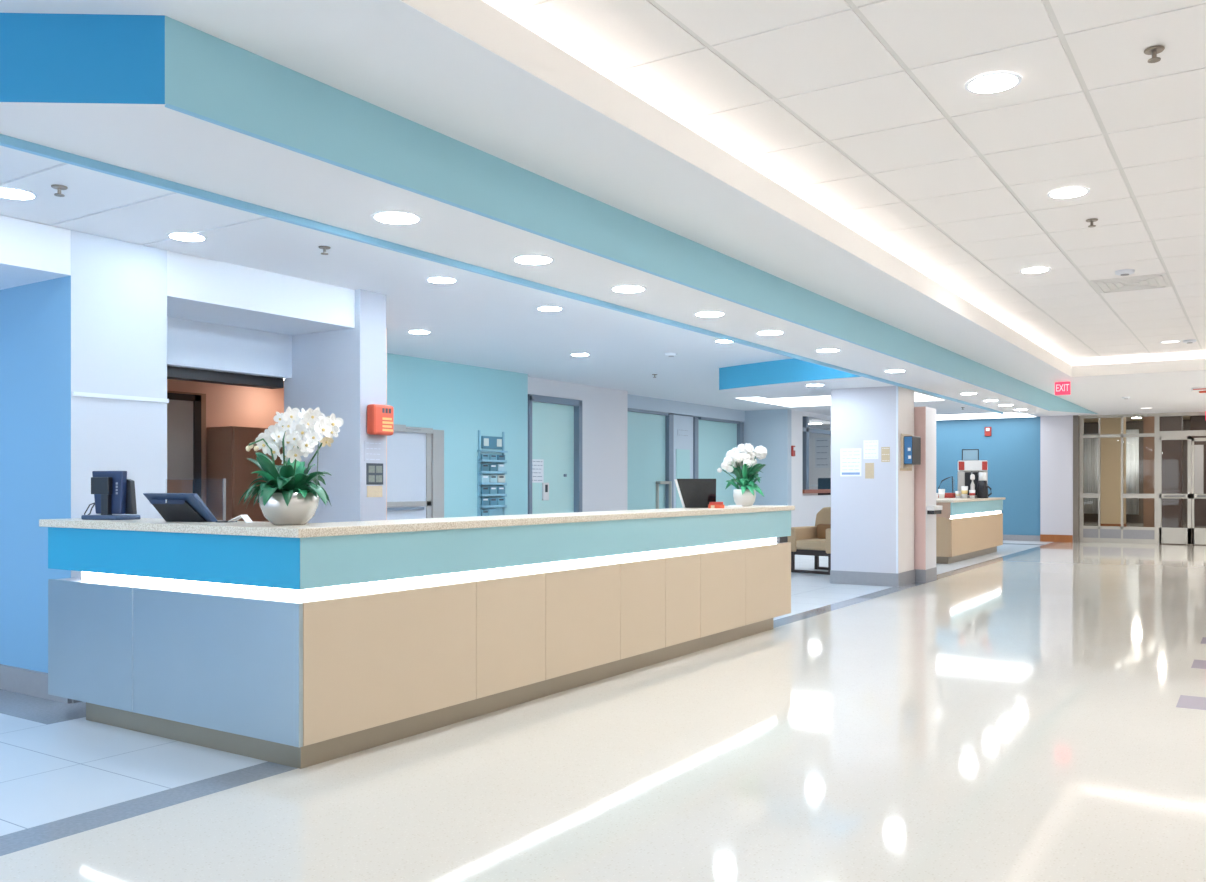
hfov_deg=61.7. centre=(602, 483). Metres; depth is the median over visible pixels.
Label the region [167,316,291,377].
wall
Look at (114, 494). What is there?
monitor
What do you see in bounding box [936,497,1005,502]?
countertop
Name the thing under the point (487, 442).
card
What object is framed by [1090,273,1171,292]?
ceiling vent
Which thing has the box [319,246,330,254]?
sprinkler
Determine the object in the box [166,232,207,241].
recessed light
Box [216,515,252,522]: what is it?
folded card
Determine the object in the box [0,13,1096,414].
ceiling
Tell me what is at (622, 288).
recessed light
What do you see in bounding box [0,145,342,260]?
ceiling panels
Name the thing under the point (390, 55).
ceiling
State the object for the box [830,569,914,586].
baseboard
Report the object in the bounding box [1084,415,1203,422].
ceiling
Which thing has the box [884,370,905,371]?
recessed light
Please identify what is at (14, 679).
baseboard
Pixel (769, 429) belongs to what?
wall
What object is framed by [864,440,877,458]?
notice sign
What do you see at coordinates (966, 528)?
reception desk
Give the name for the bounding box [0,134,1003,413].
trim
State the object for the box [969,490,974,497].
paper cup
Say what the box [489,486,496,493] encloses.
leaflet
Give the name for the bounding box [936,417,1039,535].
wall
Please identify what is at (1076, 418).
wall
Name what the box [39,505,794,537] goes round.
countertop
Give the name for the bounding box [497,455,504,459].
leaflet
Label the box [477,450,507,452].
shelf
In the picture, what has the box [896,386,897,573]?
trim
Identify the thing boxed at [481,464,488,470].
leaflet
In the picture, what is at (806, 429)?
window
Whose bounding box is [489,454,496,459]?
leaflet
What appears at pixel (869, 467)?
notice sign
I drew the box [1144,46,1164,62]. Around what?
sprinkler
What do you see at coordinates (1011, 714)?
floor
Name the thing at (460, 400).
wall
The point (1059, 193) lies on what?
diffuser
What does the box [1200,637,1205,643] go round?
trim
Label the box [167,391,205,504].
door
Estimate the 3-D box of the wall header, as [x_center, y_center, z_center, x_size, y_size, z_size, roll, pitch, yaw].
[-5.941,-1.380,4.831,3.369,0.300,9.600,0,0,33]
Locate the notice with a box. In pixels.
[532,459,543,482]
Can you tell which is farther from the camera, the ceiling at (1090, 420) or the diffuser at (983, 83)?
the ceiling at (1090, 420)
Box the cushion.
[817,524,830,538]
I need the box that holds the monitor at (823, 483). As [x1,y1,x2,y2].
[818,478,830,494]
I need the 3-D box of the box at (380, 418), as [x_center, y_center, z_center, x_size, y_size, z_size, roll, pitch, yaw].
[-1.774,-0.510,8.050,0.092,0.240,0.225,0,0,33]
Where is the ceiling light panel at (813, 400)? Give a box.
[734,391,944,406]
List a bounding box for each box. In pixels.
[367,404,393,435]
[708,502,723,507]
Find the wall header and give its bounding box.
[0,215,354,334]
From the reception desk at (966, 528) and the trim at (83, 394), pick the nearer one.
the trim at (83, 394)
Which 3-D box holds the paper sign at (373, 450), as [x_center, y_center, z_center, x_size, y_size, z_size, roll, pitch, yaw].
[-1.827,-0.260,8.046,0.006,0.160,0.200,0,0,33]
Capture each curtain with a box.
[1084,434,1097,513]
[1126,429,1138,513]
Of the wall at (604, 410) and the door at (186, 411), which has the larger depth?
the wall at (604, 410)
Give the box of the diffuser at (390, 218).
[375,213,418,223]
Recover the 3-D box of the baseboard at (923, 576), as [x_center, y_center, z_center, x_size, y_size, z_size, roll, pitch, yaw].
[4.185,1.215,13.652,0.500,0.170,0.530,0,0,33]
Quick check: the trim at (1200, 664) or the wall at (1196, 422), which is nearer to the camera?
the trim at (1200, 664)
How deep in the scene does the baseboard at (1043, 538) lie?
22.81 m
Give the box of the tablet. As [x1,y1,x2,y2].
[143,493,217,521]
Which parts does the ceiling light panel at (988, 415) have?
frame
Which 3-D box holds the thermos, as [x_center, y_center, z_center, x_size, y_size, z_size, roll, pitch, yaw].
[6.992,0.022,18.566,0.201,0.476,0.238,0,0,-22]
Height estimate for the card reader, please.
0.260 m
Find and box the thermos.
[977,472,991,497]
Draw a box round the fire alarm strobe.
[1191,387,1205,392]
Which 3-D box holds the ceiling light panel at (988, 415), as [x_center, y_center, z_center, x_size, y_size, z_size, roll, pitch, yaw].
[7.893,-1.522,22.940,3.350,0.016,1.850,0,0,33]
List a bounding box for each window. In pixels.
[676,449,689,507]
[803,417,830,493]
[1080,413,1159,543]
[1159,412,1205,436]
[1191,445,1203,493]
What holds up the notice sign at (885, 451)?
attached to the wall pillar at (863, 511)
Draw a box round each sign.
[364,441,382,461]
[366,463,382,484]
[367,486,381,496]
[678,429,688,435]
[840,448,860,475]
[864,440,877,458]
[865,463,873,478]
[881,447,889,461]
[1055,381,1070,394]
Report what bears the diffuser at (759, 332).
attached to the recessed light at (767, 332)
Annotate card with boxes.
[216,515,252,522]
[481,436,502,448]
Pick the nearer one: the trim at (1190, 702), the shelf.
the trim at (1190, 702)
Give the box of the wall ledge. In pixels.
[927,505,942,513]
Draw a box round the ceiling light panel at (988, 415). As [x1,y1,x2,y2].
[936,412,1036,419]
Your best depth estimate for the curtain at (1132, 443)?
33.37 m
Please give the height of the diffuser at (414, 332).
0.005 m
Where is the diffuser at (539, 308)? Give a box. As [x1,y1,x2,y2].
[538,307,560,310]
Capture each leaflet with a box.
[481,454,488,459]
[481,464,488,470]
[481,475,488,481]
[481,487,488,493]
[481,497,488,505]
[481,510,488,515]
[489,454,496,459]
[489,464,496,470]
[489,475,496,481]
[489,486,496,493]
[489,498,496,504]
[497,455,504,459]
[497,464,504,470]
[497,475,504,482]
[497,486,504,493]
[497,498,504,504]
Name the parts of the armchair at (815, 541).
leg, armrest, frame, seat, leg, backrest, armrest, leg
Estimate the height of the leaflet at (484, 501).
0.133 m
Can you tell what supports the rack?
attached to the wall at (460, 400)
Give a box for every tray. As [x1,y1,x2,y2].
[708,505,723,507]
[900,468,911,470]
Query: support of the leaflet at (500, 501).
in the rack
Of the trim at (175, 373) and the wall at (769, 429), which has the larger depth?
the wall at (769, 429)
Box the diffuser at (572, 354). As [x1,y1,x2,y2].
[572,354,587,355]
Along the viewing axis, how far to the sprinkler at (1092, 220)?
6.79 m
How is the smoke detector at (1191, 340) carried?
attached to the ceiling at (863, 111)
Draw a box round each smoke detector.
[665,353,677,356]
[1115,269,1134,275]
[1183,339,1196,343]
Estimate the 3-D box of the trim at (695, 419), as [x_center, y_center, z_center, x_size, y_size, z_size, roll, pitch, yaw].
[1.736,0.010,19.369,0.140,2.580,0.140,0,0,33]
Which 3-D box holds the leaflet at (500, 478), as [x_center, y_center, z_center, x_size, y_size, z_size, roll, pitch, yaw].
[-1.364,-0.054,13.514,0.027,0.131,0.145,0,0,33]
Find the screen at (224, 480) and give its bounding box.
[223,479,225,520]
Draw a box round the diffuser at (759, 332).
[758,331,782,334]
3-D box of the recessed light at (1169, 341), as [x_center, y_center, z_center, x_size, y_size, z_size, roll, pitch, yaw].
[7.092,-1.777,12.626,0.236,0.006,0.236,0,0,33]
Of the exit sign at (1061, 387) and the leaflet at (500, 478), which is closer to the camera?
the leaflet at (500, 478)
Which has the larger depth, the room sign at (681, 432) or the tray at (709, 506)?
the room sign at (681, 432)
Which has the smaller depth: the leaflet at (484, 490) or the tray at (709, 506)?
the tray at (709, 506)
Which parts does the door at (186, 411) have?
pane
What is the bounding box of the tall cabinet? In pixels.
[206,426,282,521]
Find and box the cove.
[400,0,1205,376]
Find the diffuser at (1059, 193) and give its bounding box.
[1051,189,1086,197]
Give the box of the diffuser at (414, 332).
[410,331,428,333]
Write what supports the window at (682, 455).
in the wall at (680, 422)
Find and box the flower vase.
[717,443,766,505]
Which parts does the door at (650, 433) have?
handle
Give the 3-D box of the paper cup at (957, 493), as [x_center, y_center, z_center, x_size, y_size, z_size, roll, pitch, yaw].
[6.529,0.195,18.570,0.100,0.130,0.100,0,0,33]
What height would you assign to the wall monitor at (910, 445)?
0.470 m
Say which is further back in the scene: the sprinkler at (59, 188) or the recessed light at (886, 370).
the recessed light at (886, 370)
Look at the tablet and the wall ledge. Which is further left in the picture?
the tablet
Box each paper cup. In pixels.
[938,489,944,497]
[955,491,960,497]
[961,486,967,497]
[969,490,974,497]
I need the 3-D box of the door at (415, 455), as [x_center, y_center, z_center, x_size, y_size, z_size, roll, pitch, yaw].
[-2.426,0.300,11.935,0.132,2.000,1.580,0,0,33]
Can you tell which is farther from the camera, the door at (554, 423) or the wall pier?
the door at (554, 423)
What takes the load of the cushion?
on the armchair at (815, 541)
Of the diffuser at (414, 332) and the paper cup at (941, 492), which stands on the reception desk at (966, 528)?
the paper cup at (941, 492)
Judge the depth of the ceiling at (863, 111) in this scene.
4.95 m
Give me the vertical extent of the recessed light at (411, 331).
0.006 m
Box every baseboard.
[0,664,81,703]
[1003,534,1072,541]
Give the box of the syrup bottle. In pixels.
[970,474,974,489]
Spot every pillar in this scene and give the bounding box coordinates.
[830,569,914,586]
[831,386,913,572]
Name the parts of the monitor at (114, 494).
mount plate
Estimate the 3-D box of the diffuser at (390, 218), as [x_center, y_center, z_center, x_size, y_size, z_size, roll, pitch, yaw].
[-0.959,-1.236,4.697,0.200,0.005,0.200,0,0,33]
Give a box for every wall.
[0,230,166,672]
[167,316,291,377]
[167,328,386,519]
[387,353,527,517]
[528,377,627,511]
[628,394,744,421]
[674,415,692,507]
[742,409,790,505]
[791,410,830,526]
[803,420,1189,523]
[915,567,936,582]
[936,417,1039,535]
[1040,415,1072,534]
[1073,415,1079,541]
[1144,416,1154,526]
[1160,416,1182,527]
[1190,415,1205,525]
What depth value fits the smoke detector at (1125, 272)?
8.40 m
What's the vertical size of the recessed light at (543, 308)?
0.006 m
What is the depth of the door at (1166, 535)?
21.65 m
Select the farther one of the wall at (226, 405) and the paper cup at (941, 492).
the paper cup at (941, 492)
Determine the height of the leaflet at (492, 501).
0.127 m
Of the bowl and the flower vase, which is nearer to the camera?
the bowl
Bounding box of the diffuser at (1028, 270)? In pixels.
[1022,268,1047,272]
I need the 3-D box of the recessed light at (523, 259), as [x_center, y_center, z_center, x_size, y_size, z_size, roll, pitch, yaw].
[-0.385,-1.237,5.577,0.236,0.006,0.236,0,0,33]
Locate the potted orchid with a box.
[238,407,343,524]
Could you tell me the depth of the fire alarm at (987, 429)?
23.48 m
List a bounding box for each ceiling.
[0,0,1205,428]
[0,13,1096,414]
[482,0,1205,362]
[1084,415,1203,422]
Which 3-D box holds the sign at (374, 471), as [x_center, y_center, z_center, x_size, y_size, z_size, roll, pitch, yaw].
[-1.819,-0.080,8.059,0.006,0.170,0.180,0,0,33]
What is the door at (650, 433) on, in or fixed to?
in the wall at (634, 401)
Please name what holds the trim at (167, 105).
attached to the ceiling at (98, 87)
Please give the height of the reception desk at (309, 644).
1.103 m
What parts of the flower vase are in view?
pot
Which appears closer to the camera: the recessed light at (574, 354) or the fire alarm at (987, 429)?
the recessed light at (574, 354)
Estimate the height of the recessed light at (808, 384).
0.006 m
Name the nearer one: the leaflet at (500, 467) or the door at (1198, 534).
the leaflet at (500, 467)
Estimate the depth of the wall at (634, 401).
18.89 m
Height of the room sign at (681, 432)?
0.120 m
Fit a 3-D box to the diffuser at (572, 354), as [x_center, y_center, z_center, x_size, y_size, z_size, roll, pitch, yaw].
[-0.271,-1.526,11.938,0.200,0.005,0.200,0,0,33]
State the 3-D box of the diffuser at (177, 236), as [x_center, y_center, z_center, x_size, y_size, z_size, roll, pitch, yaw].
[-2.541,-1.508,6.171,0.200,0.005,0.200,0,0,33]
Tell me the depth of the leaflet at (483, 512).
13.21 m
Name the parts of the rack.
panel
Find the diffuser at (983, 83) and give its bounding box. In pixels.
[969,75,1016,92]
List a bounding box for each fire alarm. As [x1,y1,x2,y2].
[791,446,795,455]
[985,427,990,435]
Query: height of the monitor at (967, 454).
0.215 m
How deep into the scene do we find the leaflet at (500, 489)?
13.49 m
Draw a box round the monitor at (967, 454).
[962,449,978,460]
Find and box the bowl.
[257,492,319,524]
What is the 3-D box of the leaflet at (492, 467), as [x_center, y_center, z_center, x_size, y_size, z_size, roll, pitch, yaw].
[-1.454,-0.201,13.376,0.027,0.123,0.145,0,0,33]
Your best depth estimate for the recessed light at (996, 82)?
4.47 m
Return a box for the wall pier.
[284,289,385,522]
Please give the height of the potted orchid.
0.575 m
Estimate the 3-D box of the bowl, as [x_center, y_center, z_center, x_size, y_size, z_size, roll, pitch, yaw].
[-1.521,0.119,4.897,0.294,0.155,0.294,0,0,33]
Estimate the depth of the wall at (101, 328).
6.24 m
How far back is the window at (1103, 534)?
22.25 m
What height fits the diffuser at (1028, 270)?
0.005 m
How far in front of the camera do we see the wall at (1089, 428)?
33.00 m
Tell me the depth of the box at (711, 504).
8.17 m
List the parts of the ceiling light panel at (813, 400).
frame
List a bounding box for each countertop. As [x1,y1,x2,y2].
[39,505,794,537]
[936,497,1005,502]
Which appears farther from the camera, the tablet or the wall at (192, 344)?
the wall at (192, 344)
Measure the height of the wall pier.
2.830 m
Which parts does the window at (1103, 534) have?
kick panel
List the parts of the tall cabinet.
door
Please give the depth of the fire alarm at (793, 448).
20.74 m
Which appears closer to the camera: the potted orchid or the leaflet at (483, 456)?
the potted orchid
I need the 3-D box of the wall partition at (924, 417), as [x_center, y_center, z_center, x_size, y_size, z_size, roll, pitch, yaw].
[4.185,0.140,13.652,0.490,2.320,0.520,0,0,33]
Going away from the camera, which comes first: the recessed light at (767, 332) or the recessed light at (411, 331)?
the recessed light at (767, 332)
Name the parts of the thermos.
lid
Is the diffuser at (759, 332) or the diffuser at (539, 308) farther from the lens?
the diffuser at (539, 308)
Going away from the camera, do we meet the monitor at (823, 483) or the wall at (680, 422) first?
the wall at (680, 422)
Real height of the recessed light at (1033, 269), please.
0.006 m
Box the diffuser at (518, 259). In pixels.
[515,256,550,263]
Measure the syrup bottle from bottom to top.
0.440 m
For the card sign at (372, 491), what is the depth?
8.05 m
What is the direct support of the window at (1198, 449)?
in the wall at (1196, 422)
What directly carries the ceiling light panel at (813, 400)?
attached to the ceiling at (390, 55)
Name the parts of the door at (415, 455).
handle, rail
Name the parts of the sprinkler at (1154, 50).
stem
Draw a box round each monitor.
[81,471,140,519]
[674,479,715,507]
[818,478,830,494]
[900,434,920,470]
[962,449,978,460]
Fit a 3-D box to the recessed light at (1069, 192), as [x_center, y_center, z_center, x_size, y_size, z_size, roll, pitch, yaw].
[2.843,-1.777,6.169,0.236,0.006,0.236,0,0,33]
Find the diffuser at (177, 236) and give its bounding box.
[169,233,204,240]
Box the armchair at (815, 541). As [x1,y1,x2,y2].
[788,507,830,574]
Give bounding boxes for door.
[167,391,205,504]
[387,424,443,519]
[528,394,581,513]
[628,408,673,509]
[698,417,743,505]
[1159,436,1190,543]
[1192,438,1205,544]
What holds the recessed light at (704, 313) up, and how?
in the ceiling at (98, 87)
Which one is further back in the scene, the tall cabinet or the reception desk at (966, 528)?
the reception desk at (966, 528)
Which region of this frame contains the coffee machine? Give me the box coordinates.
[958,460,987,497]
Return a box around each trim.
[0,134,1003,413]
[73,392,168,402]
[165,103,1049,410]
[167,366,283,388]
[693,417,697,478]
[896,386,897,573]
[1176,695,1205,709]
[1191,659,1205,668]
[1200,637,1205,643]
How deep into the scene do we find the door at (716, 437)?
20.28 m
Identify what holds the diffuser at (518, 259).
attached to the recessed light at (523, 259)
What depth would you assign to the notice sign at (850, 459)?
13.08 m
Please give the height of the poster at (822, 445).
0.850 m
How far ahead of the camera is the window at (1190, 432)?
21.59 m
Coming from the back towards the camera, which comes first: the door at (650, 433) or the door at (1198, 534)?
the door at (1198, 534)
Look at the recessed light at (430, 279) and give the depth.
7.56 m
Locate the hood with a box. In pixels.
[958,460,987,470]
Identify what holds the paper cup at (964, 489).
on the reception desk at (966, 528)
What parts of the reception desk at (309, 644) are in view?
panel, panel, panel, corner trim, panel, panel, panel, panel, panel, panel, panel, panel, panel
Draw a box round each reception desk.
[39,505,794,768]
[936,497,1005,563]
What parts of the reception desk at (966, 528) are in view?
panel, panel, panel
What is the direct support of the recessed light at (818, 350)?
in the ceiling at (98, 87)
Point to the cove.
(477, 21)
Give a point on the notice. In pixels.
(537, 464)
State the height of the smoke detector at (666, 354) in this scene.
0.036 m
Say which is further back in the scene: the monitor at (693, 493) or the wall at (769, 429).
the wall at (769, 429)
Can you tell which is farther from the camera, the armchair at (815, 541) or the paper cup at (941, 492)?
the paper cup at (941, 492)
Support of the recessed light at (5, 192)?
attached to the ceiling panels at (93, 202)
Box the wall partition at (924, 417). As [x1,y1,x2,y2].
[914,407,935,569]
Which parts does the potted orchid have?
stem, stem, stem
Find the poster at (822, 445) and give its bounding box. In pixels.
[815,437,829,467]
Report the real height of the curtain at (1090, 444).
2.700 m
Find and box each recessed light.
[0,187,37,199]
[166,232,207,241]
[371,211,422,224]
[407,330,430,333]
[426,277,457,282]
[512,255,554,264]
[536,306,562,310]
[570,353,589,355]
[610,285,646,292]
[694,311,725,316]
[715,339,730,342]
[756,330,784,334]
[805,384,823,385]
[815,349,840,351]
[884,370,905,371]
[965,72,1021,93]
[1020,267,1050,272]
[1047,187,1089,198]
[1160,340,1180,342]
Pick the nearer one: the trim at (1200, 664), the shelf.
the trim at (1200, 664)
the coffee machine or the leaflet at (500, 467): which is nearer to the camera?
the leaflet at (500, 467)
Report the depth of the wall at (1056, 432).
22.67 m
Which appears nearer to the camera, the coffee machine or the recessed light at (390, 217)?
the recessed light at (390, 217)
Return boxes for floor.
[0,522,1205,881]
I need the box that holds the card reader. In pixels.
[542,483,548,499]
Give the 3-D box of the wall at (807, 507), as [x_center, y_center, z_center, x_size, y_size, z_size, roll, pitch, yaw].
[5.182,-0.115,22.948,0.200,2.830,5.100,0,0,33]
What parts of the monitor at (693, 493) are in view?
frame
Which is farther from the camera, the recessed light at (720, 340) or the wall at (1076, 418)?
the wall at (1076, 418)
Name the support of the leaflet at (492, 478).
in the rack
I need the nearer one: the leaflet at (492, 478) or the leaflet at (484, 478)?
the leaflet at (484, 478)
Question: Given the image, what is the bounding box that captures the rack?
[477,430,507,515]
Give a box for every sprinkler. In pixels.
[51,184,67,196]
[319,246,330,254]
[1086,218,1097,227]
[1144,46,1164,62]

